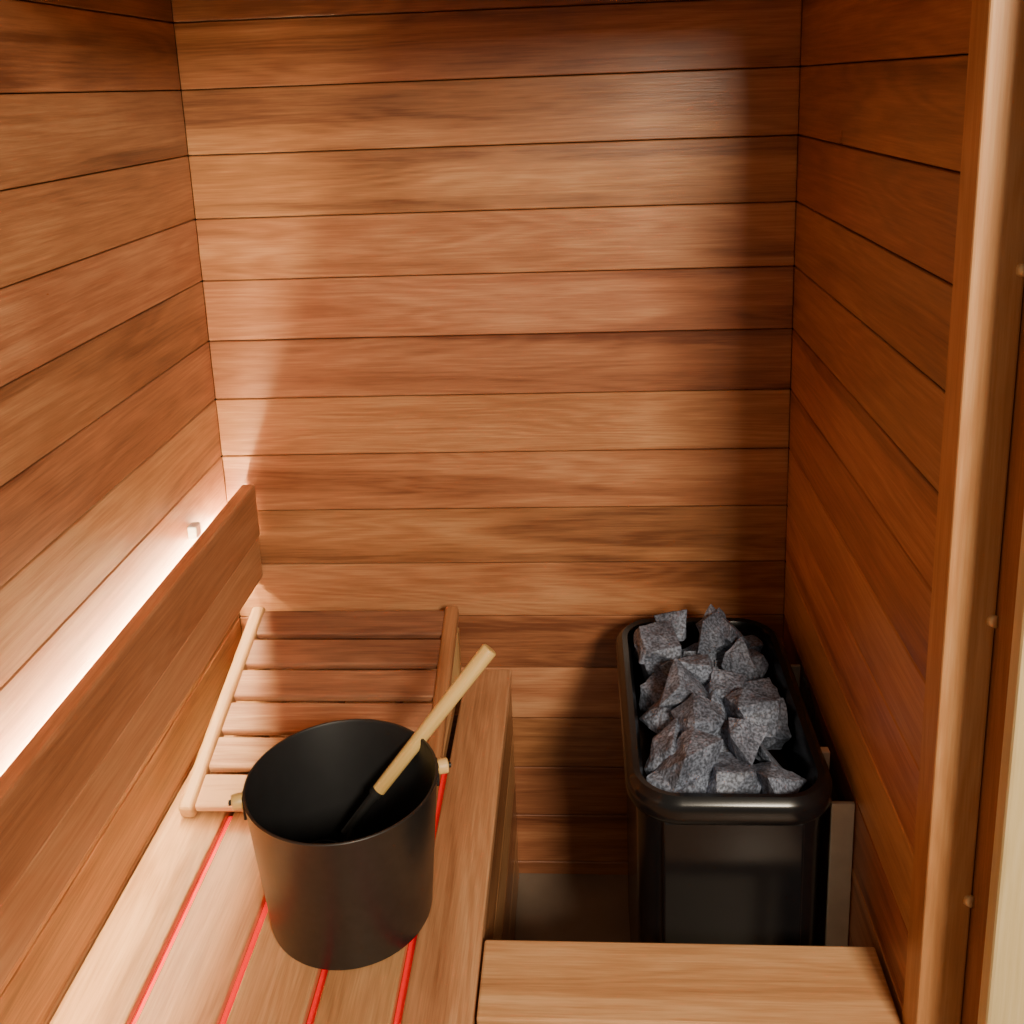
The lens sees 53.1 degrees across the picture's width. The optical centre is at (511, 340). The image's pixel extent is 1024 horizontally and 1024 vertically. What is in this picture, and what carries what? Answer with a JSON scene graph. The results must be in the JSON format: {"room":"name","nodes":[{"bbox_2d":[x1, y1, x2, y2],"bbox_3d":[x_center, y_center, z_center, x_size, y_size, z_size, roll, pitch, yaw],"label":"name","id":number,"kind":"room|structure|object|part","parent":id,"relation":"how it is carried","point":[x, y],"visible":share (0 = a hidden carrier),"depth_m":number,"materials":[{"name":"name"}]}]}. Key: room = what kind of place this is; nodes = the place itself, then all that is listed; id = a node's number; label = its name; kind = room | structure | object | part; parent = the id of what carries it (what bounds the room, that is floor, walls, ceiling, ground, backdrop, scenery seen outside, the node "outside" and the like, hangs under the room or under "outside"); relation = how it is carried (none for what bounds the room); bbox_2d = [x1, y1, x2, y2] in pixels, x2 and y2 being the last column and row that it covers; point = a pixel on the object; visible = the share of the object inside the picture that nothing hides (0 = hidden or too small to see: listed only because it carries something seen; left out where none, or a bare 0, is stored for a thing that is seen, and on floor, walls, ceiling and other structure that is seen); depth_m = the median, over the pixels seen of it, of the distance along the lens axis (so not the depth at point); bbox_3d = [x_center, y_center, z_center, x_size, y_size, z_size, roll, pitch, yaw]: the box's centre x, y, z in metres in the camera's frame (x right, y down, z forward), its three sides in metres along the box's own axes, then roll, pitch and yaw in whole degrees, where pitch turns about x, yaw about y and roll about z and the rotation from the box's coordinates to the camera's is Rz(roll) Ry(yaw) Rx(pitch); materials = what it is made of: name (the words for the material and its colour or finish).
{"room":"spa","nodes":[
{"label":"spa","id":0,"kind":"room"},
{"bbox_2d":[0,0,241,1023],"bbox_3d":[-0.663,0.379,1.349,0.060,2.060,1.515,-1,14,4],"label":"wall","id":1,"kind":"structure","parent":0,"point":[110,448],"depth_m":1.53,"materials":[{"name":"brown wood"}]},
{"bbox_2d":[0,485,262,988],"bbox_3d":[-0.576,0.546,1.480,0.044,0.208,1.296,-1,14,4],"label":"backrest","id":2,"kind":"object","parent":1,"relation":"attached to","point":[60,791],"visible":1,"depth_m":1.43,"materials":[{"name":"brown wood"}]},
{"bbox_2d":[187,522,200,538],"bbox_3d":[-0.611,0.534,1.481,0.019,0.177,1.260,-1,14,4],"label":"bracket","id":3,"kind":"object","parent":1,"relation":"attached to","point":[194,529],"visible":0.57,"depth_m":1.89,"materials":[{"name":"brown"}]},
{"bbox_2d":[168,0,806,874],"bbox_3d":[-0.023,0.178,2.057,1.230,2.060,0.060,-1,14,4],"label":"wall","id":4,"kind":"structure","parent":0,"point":[498,295],"depth_m":1.97,"materials":[{"name":"brown wood"}]},
{"bbox_2d":[514,873,630,942],"bbox_3d":[0.622,1.693,0.229,3.800,0.040,4.260,-1,14,4],"label":"floor","id":5,"kind":"structure","parent":0,"point":[550,907],"depth_m":2.18,"materials":[{"name":"tile"}]},
{"bbox_2d":[49,670,518,1023],"bbox_3d":[-0.313,1.101,1.603,0.566,0.512,1.296,-1,14,4],"label":"bench","id":6,"kind":"object","parent":5,"relation":"on","point":[476,872],"depth_m":1.51,"materials":[{"name":"brown wood"}]},
{"bbox_3d":[-0.326,0.902,1.411,0.365,0.008,0.980,-1,14,4],"label":"red led strip","id":7,"kind":"part","parent":6,"relation":"part of","materials":[{"name":"red plastic"}]},
{"bbox_2d":[178,606,461,816],"bbox_3d":[-0.335,0.673,1.904,0.437,0.172,0.434,-1,14,4],"label":"backrest","id":8,"kind":"object","parent":6,"relation":"on","point":[204,791],"visible":0.75,"depth_m":1.93,"materials":[{"name":"brown wood"}]},
{"bbox_2d":[228,719,450,969],"bbox_3d":[-0.246,0.738,1.526,0.316,0.224,0.301,-1,14,4],"label":"bucket","id":9,"kind":"object","parent":6,"relation":"on","point":[356,903],"visible":0.98,"depth_m":1.45,"materials":[{"name":"metal"}]},
{"bbox_2d":[311,644,495,843],"bbox_3d":[-0.185,0.648,1.584,0.336,0.337,0.084,-9,15,-24],"label":"ladle","id":10,"kind":"object","parent":9,"relation":"in","point":[485,654],"visible":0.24,"depth_m":1.57,"materials":[{"name":"brown wood"}]},
{"bbox_2d":[477,940,900,1023],"bbox_3d":[0.236,1.135,1.384,0.549,0.512,0.272,-1,14,4],"label":"bench","id":11,"kind":"object","parent":5,"relation":"on","point":[522,982],"visible":1,"depth_m":1.39,"materials":[{"name":"brown wood"}]},
{"bbox_2d":[616,618,854,946],"bbox_3d":[0.370,0.932,1.831,0.344,0.678,0.542,-1,14,4],"label":"heater","id":12,"kind":"object","parent":5,"relation":"on","point":[704,868],"visible":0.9,"depth_m":1.55,"materials":[{"name":"black metal"}]},
{"bbox_2d":[632,604,806,793],"bbox_3d":[0.341,0.614,1.753,0.247,0.164,0.478,-1,14,4],"label":"stones","id":13,"kind":"object","parent":12,"relation":"in","point":[711,709],"depth_m":1.68},
{"bbox_3d":[0.337,0.967,1.581,0.208,0.534,0.014,-1,14,4],"label":"panel","id":14,"kind":"part","parent":12,"relation":"part of","materials":[{"name":"black metal"}]},
{"bbox_2d":[783,0,971,1023],"bbox_3d":[0.544,0.270,1.601,0.060,2.060,0.830,-1,14,4],"label":"wall","id":15,"kind":"structure","parent":0,"point":[883,82],"depth_m":1.42,"materials":[{"name":"brown wood"}]},
{"bbox_3d":[0.519,0.224,1.089,2.460,2.400,0.090,-1,14,4],"label":"wall","id":16,"kind":"structure","parent":0,"visible":0},
{"bbox_2d":[902,0,1023,1023],"bbox_3d":[0.516,0.464,1.192,0.059,1.885,0.059,-1,14,4],"label":"trim","id":17,"kind":"structure","parent":16,"relation":"attached to","point":[988,274],"depth_m":1.10,"materials":[{"name":"brown wood"}]},
{"bbox_2d":[960,284,1023,1023],"bbox_3d":[0.572,0.471,1.154,0.064,1.885,0.130,-1,14,4],"label":"trim","id":18,"kind":"structure","parent":16,"relation":"attached to","point":[1014,497],"depth_m":1.13,"materials":[{"name":"brown wood"}]},
{"bbox_2d":[977,514,1023,1023],"bbox_3d":[0.575,0.490,1.077,0.118,1.885,0.026,-1,14,4],"label":"trim","id":19,"kind":"structure","parent":16,"relation":"attached to","point":[1001,1001],"depth_m":1.09,"materials":[{"name":"brown wood"}]}
]}

